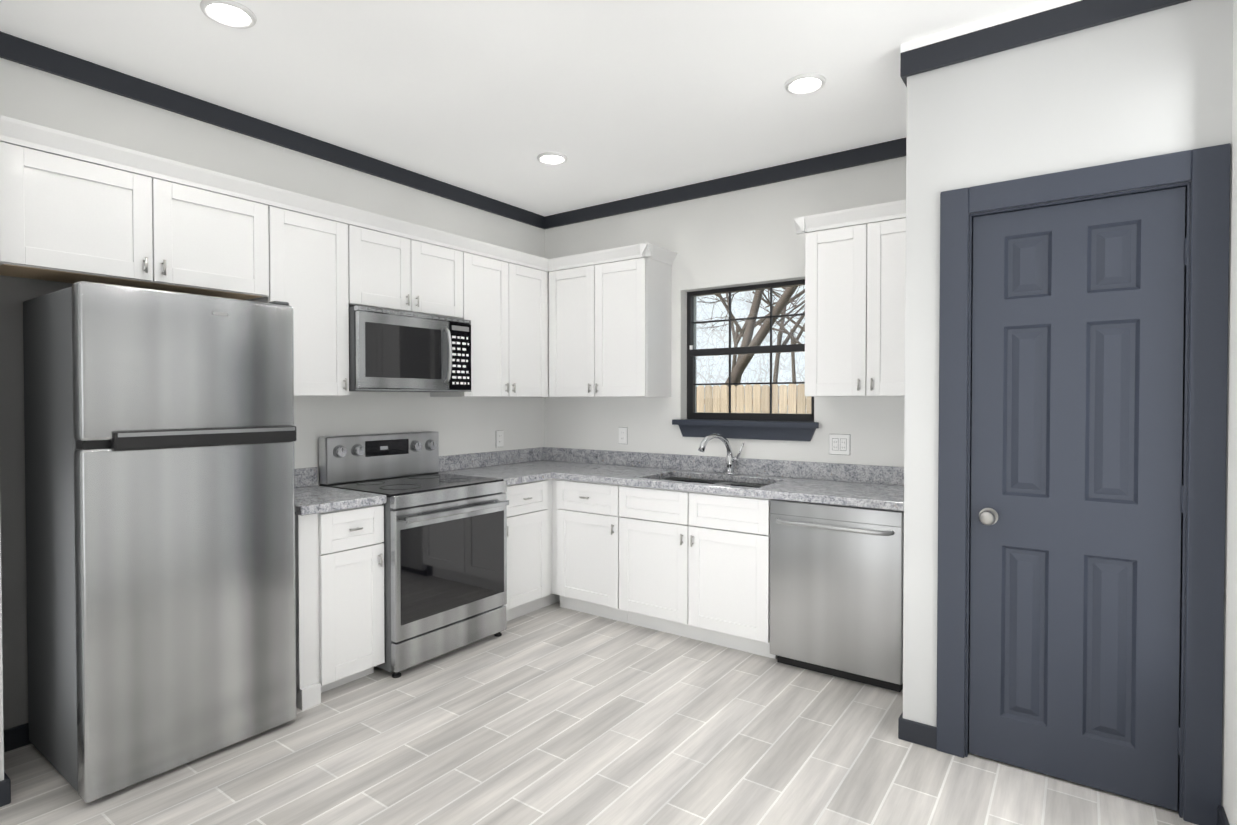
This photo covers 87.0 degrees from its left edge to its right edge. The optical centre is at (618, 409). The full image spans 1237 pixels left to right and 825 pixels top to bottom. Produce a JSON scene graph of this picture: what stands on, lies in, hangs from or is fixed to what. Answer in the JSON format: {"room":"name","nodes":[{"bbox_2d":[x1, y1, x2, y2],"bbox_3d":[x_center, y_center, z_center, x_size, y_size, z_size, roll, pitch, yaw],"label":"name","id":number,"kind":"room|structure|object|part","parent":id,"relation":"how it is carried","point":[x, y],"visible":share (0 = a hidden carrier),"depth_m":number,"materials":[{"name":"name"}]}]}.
{"room":"kitchen","nodes":[
{"label":"kitchen","id":0,"kind":"room"},
{"bbox_2d":[0,520,3,780],"bbox_3d":[-3.490,-0.034,0.882,0.750,2.795,3.765,1,1,36],"label":"wall","id":1,"kind":"structure","parent":0,"point":[1,731],"depth_m":2.21,"materials":[{"name":"beige paint"}]},
{"bbox_2d":[0,774,10,806],"bbox_3d":[-3.174,1.324,0.686,0.014,0.085,3.779,1,1,36],"label":"baseboard","id":2,"kind":"structure","parent":1,"relation":"attached to","point":[5,785],"depth_m":2.21,"materials":[{"name":"grey wood"}]},
{"bbox_2d":[0,58,544,729],"bbox_3d":[-1.574,-0.080,3.950,0.300,2.795,3.455,1,1,36],"label":"wall","id":3,"kind":"structure","parent":0,"point":[90,112],"depth_m":3.22,"materials":[{"name":"beige paint"}]},
{"bbox_2d":[3,723,31,751],"bbox_3d":[-2.178,1.292,2.854,0.014,0.085,0.935,1,1,36],"label":"baseboard","id":4,"kind":"structure","parent":3,"relation":"attached to","point":[18,736],"depth_m":2.57,"materials":[{"name":"black wood"}]},
{"bbox_2d":[0,142,268,300],"bbox_3d":[-2.023,-0.736,2.748,0.350,0.427,0.933,1,1,36],"label":"upper cabinet","id":5,"kind":"object","parent":3,"relation":"attached to","point":[66,220],"visible":1,"depth_m":2.59,"materials":[{"name":"white paint"}]},
{"bbox_2d":[0,115,551,272],"bbox_3d":[-1.355,-1.001,3.662,0.369,0.075,3.202,1,1,36],"label":"crown molding","id":6,"kind":"structure","parent":5,"relation":"on","point":[13,131],"depth_m":2.88,"materials":[{"name":"white paint"}]},
{"bbox_2d":[0,31,543,228],"bbox_3d":[-1.508,-1.428,3.747,0.020,0.093,3.235,1,1,36],"label":"crown molding","id":7,"kind":"structure","parent":3,"relation":"attached to","point":[12,48],"depth_m":3.17,"materials":[{"name":"grey paint"}]},
{"bbox_2d":[247,206,348,395],"bbox_3d":[-1.633,-0.512,3.296,0.350,0.890,0.403,1,1,36],"label":"upper cabinet","id":8,"kind":"object","parent":3,"relation":"attached to","point":[308,268],"visible":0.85,"depth_m":3.23,"materials":[{"name":"white paint"}]},
{"bbox_2d":[348,225,462,318],"bbox_3d":[-1.293,-0.759,3.769,0.350,0.410,0.763,1,1,36],"label":"upper cabinet","id":9,"kind":"object","parent":3,"relation":"attached to","point":[390,272],"visible":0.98,"depth_m":3.64,"materials":[{"name":"white paint"}]},
{"bbox_2d":[349,306,470,391],"bbox_3d":[-1.252,-0.322,3.747,0.450,0.435,0.760,1,1,36],"label":"over-the-range microwave","id":10,"kind":"object","parent":9,"relation":"attached to","point":[395,351],"visible":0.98,"depth_m":3.58,"materials":[{"name":"grey paint"}]},
{"bbox_2d":[430,252,545,396],"bbox_3d":[-0.861,-0.529,4.395,0.330,0.890,0.750,1,1,36],"label":"upper cabinet","id":11,"kind":"object","parent":3,"relation":"attached to","point":[504,303],"depth_m":4.28,"materials":[{"name":"white paint"}]},
{"bbox_2d":[496,430,503,446],"bbox_3d":[-0.855,0.212,4.695,0.008,0.120,0.076,1,1,36],"label":"outlet","id":12,"kind":"object","parent":3,"relation":"attached to","point":[499,438],"visible":1,"depth_m":4.69,"materials":[{"name":"white plastic"}]},
{"bbox_2d":[0,0,1047,215],"bbox_3d":[-1.090,-1.511,1.165,4.300,0.150,7.450,1,1,36],"label":"ceiling","id":13,"kind":"structure","parent":0,"point":[614,100],"depth_m":2.83,"materials":[{"name":"white paint"}]},
{"bbox_2d":[200,0,256,28],"bbox_3d":[-1.426,-1.450,2.383,0.180,0.024,0.180,1,1,36],"label":"recessed light","id":14,"kind":"object","parent":13,"relation":"in","point":[232,14],"visible":1,"depth_m":2.38,"materials":[{"name":"white plastic"}]},
{"bbox_2d":[537,152,567,164],"bbox_3d":[-0.389,-1.471,3.817,0.180,0.024,0.180,1,1,36],"label":"recessed light","id":15,"kind":"object","parent":13,"relation":"in","point":[551,158],"visible":0.98,"depth_m":3.82,"materials":[{"name":"white plastic"}]},
{"bbox_2d":[785,73,825,94],"bbox_3d":[0.837,-1.458,2.917,0.180,0.024,0.180,1,1,36],"label":"recessed light","id":16,"kind":"object","parent":13,"relation":"in","point":[806,83],"visible":0.98,"depth_m":2.91,"materials":[{"name":"white plastic"}]},
{"bbox_2d":[0,601,1196,824],"bbox_3d":[-1.090,1.409,1.208,4.300,0.100,7.450,1,1,36],"label":"floor","id":17,"kind":"structure","parent":0,"point":[554,713],"depth_m":2.49,"materials":[{"name":"grey wood"}]},
{"bbox_2d":[23,281,296,802],"bbox_3d":[-1.843,0.444,2.653,0.708,1.787,0.722,1,1,36],"label":"refrigerator","id":18,"kind":"object","parent":17,"relation":"on","point":[160,433],"visible":1,"depth_m":2.39,"materials":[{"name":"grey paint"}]},
{"bbox_2d":[295,504,384,709],"bbox_3d":[-1.519,0.895,3.223,0.645,0.868,0.422,1,1,36],"label":"base cabinet","id":19,"kind":"object","parent":17,"relation":"on","point":[339,579],"visible":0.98,"depth_m":3.03,"materials":[{"name":"white paint"}]},
{"bbox_2d":[294,467,386,515],"bbox_3d":[-1.524,0.390,3.211,0.642,0.140,0.430,1,1,36],"label":"countertop","id":20,"kind":"structure","parent":19,"relation":"on","point":[310,498],"depth_m":3.15,"materials":[{"name":"grey stone"}]},
{"bbox_2d":[319,431,508,677],"bbox_3d":[-1.126,0.735,3.672,0.737,1.175,0.760,1,1,36],"label":"electric range","id":21,"kind":"object","parent":17,"relation":"on","point":[445,563],"visible":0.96,"depth_m":3.51,"materials":[{"name":"grey metal"}]},
{"bbox_2d":[503,479,559,620],"bbox_3d":[-0.631,0.876,4.466,0.645,0.868,1.095,1,1,36],"label":"base cabinet","id":22,"kind":"object","parent":17,"relation":"on","point":[529,548],"visible":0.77,"depth_m":4.08,"materials":[{"name":"white paint"}]},
{"bbox_2d":[438,451,553,484],"bbox_3d":[-0.819,0.376,4.198,0.642,0.140,0.446,1,1,36],"label":"countertop","id":23,"kind":"structure","parent":22,"relation":"on","point":[514,467],"depth_m":4.42,"materials":[{"name":"grey stone"}]},
{"bbox_2d":[504,447,903,510],"bbox_3d":[0.390,0.474,4.006,2.834,0.329,0.647,1,1,36],"label":"countertop","id":24,"kind":"structure","parent":22,"relation":"on","point":[869,486],"depth_m":3.90,"materials":[{"name":"grey stone"}]},
{"bbox_2d":[698,433,743,474],"bbox_3d":[0.633,0.278,3.997,0.191,0.262,0.286,1,1,36],"label":"chrome faucet","id":25,"kind":"object","parent":24,"relation":"on","point":[730,460],"visible":1,"depth_m":4.05,"materials":[{"name":"silver metal"}]},
{"bbox_2d":[552,479,626,622],"bbox_3d":[-0.053,0.878,4.330,0.546,0.868,0.645,1,1,36],"label":"base cabinet","id":26,"kind":"object","parent":17,"relation":"on","point":[585,547],"visible":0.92,"depth_m":4.09,"materials":[{"name":"white paint"}]},
{"bbox_2d":[619,485,776,658],"bbox_3d":[0.561,0.885,3.892,0.958,0.868,0.645,1,1,36],"label":"base cabinet","id":27,"kind":"object","parent":17,"relation":"on","point":[694,565],"visible":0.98,"depth_m":3.62,"materials":[{"name":"white paint"}]},
{"bbox_2d":[770,499,903,691],"bbox_3d":[1.202,0.895,3.404,0.644,0.862,0.659,1,1,36],"label":"dishwasher","id":28,"kind":"object","parent":17,"relation":"on","point":[836,590],"visible":0.83,"depth_m":3.17,"materials":[{"name":"silver metal"}]},
{"bbox_2d":[545,156,905,466],"bbox_3d":[0.994,-0.082,4.104,4.300,2.795,0.220,1,1,36],"label":"wall","id":29,"kind":"structure","parent":0,"point":[744,237],"depth_m":4.17,"materials":[{"name":"beige paint"}]},
{"bbox_2d":[546,243,676,396],"bbox_3d":[-0.196,-0.569,4.582,1.193,0.966,0.369,1,1,36],"label":"upper cabinet","id":30,"kind":"object","parent":29,"relation":"attached to","point":[601,330],"depth_m":4.34,"materials":[{"name":"white paint"}]},
{"bbox_3d":[-0.038,-1.013,4.462,0.803,0.075,0.369,1,1,36],"label":"wall cabinet crown molding","id":31,"kind":"part","parent":30,"relation":"part of","materials":[{"name":"white wood"}]},
{"bbox_2d":[619,427,626,443],"bbox_3d":[0.031,0.188,4.655,0.076,0.120,0.008,1,1,36],"label":"outlet","id":32,"kind":"object","parent":29,"relation":"attached to","point":[622,435],"visible":1,"depth_m":4.65,"materials":[{"name":"white plastic"}]},
{"bbox_2d":[544,138,905,228],"bbox_3d":[0.586,-1.418,4.227,2.810,0.127,0.020,1,1,36],"label":"crown molding","id":33,"kind":"structure","parent":29,"relation":"attached to","point":[892,149],"depth_m":4.09,"materials":[{"name":"grey paint"}]},
{"bbox_2d":[672,419,818,440],"bbox_3d":[0.801,0.128,4.129,0.990,0.114,0.136,1,1,36],"label":"window sill","id":34,"kind":"structure","parent":29,"relation":"attached to","point":[774,430],"depth_m":4.06,"materials":[{"name":"wood"}]},
{"bbox_2d":[687,279,813,421],"bbox_3d":[0.846,-0.361,4.194,0.910,0.870,0.057,1,1,36],"label":"window","id":35,"kind":"structure","parent":29,"relation":"in","point":[692,352],"depth_m":4.23,"materials":[{"name":"glass"}]},
{"bbox_2d":[829,434,849,454],"bbox_3d":[1.277,0.203,3.764,0.122,0.120,0.008,1,1,36],"label":"outlet","id":36,"kind":"object","parent":29,"relation":"attached to","point":[839,444],"visible":1,"depth_m":3.76,"materials":[{"name":"white plastic"}]},
{"bbox_2d":[794,199,905,396],"bbox_3d":[1.340,-0.553,3.483,0.698,0.966,0.369,1,1,36],"label":"upper cabinet","id":37,"kind":"object","parent":29,"relation":"attached to","point":[855,278],"depth_m":3.39,"materials":[{"name":"white paint"}]},
{"bbox_3d":[1.340,-0.998,3.477,0.698,0.075,0.369,1,1,36],"label":"wall cabinet crown molding","id":38,"kind":"part","parent":37,"relation":"part of","materials":[{"name":"white wood"}]},
{"bbox_2d":[903,67,942,726],"bbox_3d":[1.506,-0.065,2.988,0.150,2.795,1.000,1,1,36],"label":"wall","id":39,"kind":"structure","parent":0,"point":[924,129],"depth_m":2.59,"materials":[{"name":"beige paint"}]},
{"bbox_2d":[900,43,908,86],"bbox_3d":[1.419,-1.400,2.993,0.020,0.127,0.980,1,1,36],"label":"crown molding","id":40,"kind":"structure","parent":39,"relation":"attached to","point":[902,45],"depth_m":2.60,"materials":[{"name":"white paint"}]},
{"bbox_2d":[898,712,914,740],"bbox_3d":[1.252,1.293,2.794,0.014,0.085,0.384,1,1,36],"label":"baseboard","id":41,"kind":"structure","parent":39,"relation":"attached to","point":[905,726],"depth_m":2.63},
{"bbox_2d":[935,0,1233,801],"bbox_3d":[1.646,-0.056,2.359,0.810,2.795,0.140,1,1,36],"label":"wall","id":42,"kind":"structure","parent":0,"point":[1155,82],"depth_m":2.25,"materials":[{"name":"beige paint"}]},
{"bbox_2d":[900,0,1190,79],"bbox_3d":[1.522,-1.390,2.330,0.900,0.127,0.020,1,1,36],"label":"crown molding","id":43,"kind":"structure","parent":42,"relation":"attached to","point":[1024,26],"depth_m":2.37,"materials":[{"name":"grey paint"}]},
{"bbox_2d":[969,187,1186,810],"bbox_3d":[1.615,0.299,2.330,0.623,2.061,0.047,1,1,36],"label":"door","id":44,"kind":"structure","parent":42,"relation":"in","point":[1077,396],"depth_m":2.30,"materials":[{"name":"grey wood"}]},
{"bbox_3d":[1.855,0.290,2.138,0.010,1.700,0.014,1,1,36],"label":"door hinges","id":45,"kind":"part","parent":44,"relation":"part of","materials":[{"name":"metal"}]},
{"bbox_2d":[936,143,1230,824],"bbox_3d":[1.613,0.251,2.339,0.828,2.182,0.175,1,1,36],"label":"door frame","id":46,"kind":"structure","parent":42,"relation":"attached to","point":[1205,171],"depth_m":2.13,"materials":[{"name":"blue paint"}]},
{"bbox_3d":[1.383,0.405,2.440,0.064,0.064,0.069,1,1,36],"label":"door knob","id":47,"kind":"part","parent":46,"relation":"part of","materials":[{"name":"silver metal"}]},
{"bbox_2d":[1222,0,1236,824],"bbox_3d":[0.505,-0.020,-0.106,0.200,2.795,7.200,1,1,36],"label":"wall","id":48,"kind":"structure","parent":0,"point":[1229,803],"depth_m":2.00,"materials":[{"name":"beige paint"}]},
{"bbox_2d":[1218,805,1229,824],"bbox_3d":[0.179,1.339,-0.358,0.014,0.085,5.980,1,1,36],"label":"baseboard","id":49,"kind":"structure","parent":48,"relation":"attached to","point":[1222,818],"depth_m":2.03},
{"label":"outside","id":50,"kind":"structure","parent":0,"visible":0},
{"bbox_3d":[9.105,1.488,22.963,55.000,0.100,39.700,1,1,36],"label":"ground","id":51,"kind":"structure","parent":50,"visible":0},
{"bbox_2d":[715,291,763,370],"bbox_3d":[3.316,-4.377,24.122,11.337,11.711,11.411,1,1,36],"label":"tree","id":52,"kind":"object","parent":51,"relation":"on","point":[735,335],"depth_m":22.60,"materials":[{"name":"brown plant"}]},
{"bbox_2d":[696,286,804,343],"bbox_3d":[3.393,-2.499,16.168,5.523,8.208,6.688,1,1,36],"label":"tree","id":53,"kind":"object","parent":51,"relation":"on","point":[795,306],"depth_m":16.73,"materials":[{"name":"brown plant"}]},
{"bbox_2d":[697,286,804,381],"bbox_3d":[4.899,-2.295,18.181,6.724,7.722,6.346,1,1,36],"label":"tree","id":54,"kind":"object","parent":51,"relation":"on","point":[785,342],"depth_m":17.55,"materials":[{"name":"brown plant"}]},
{"bbox_2d":[696,384,810,413],"bbox_3d":[1.760,0.600,10.840,15.126,2.032,0.064,1,1,36],"label":"fence","id":55,"kind":"object","parent":51,"relation":"on","point":[755,399],"depth_m":10.49,"materials":[{"name":"brown wood"}]},
{"bbox_2d":[712,286,797,412],"bbox_3d":[2.788,-2.378,11.687,7.894,8.242,5.820,1,1,36],"label":"tree","id":56,"kind":"object","parent":51,"relation":"on","point":[754,310],"depth_m":14.14,"materials":[{"name":"brown plant"}]},
{"bbox_2d":[717,290,804,386],"bbox_3d":[5.547,-3.355,19.527,8.536,9.821,6.682,1,1,36],"label":"tree","id":57,"kind":"object","parent":51,"relation":"on","point":[732,315],"depth_m":19.02,"materials":[{"name":"brown plant"}]},
{"bbox_2d":[753,291,804,331],"bbox_3d":[5.640,-3.155,19.168,6.895,9.409,7.906,1,1,36],"label":"tree","id":58,"kind":"object","parent":51,"relation":"on","point":[791,320],"depth_m":18.57,"materials":[{"name":"brown plant"}]},
{"bbox_2d":[790,323,804,381],"bbox_3d":[8.935,-4.097,23.313,7.229,11.166,8.036,1,1,36],"label":"tree","id":59,"kind":"object","parent":51,"relation":"on","point":[793,364],"depth_m":21.90,"materials":[{"name":"brown plant"}]},
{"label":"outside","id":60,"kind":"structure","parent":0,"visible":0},
{"bbox_2d":[696,285,804,413],"bbox_3d":[11.692,-11.878,30.689,70.000,30.400,0.200,1,1,36],"label":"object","id":61,"kind":"object","parent":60,"point":[724,370],"depth_m":34.39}
]}

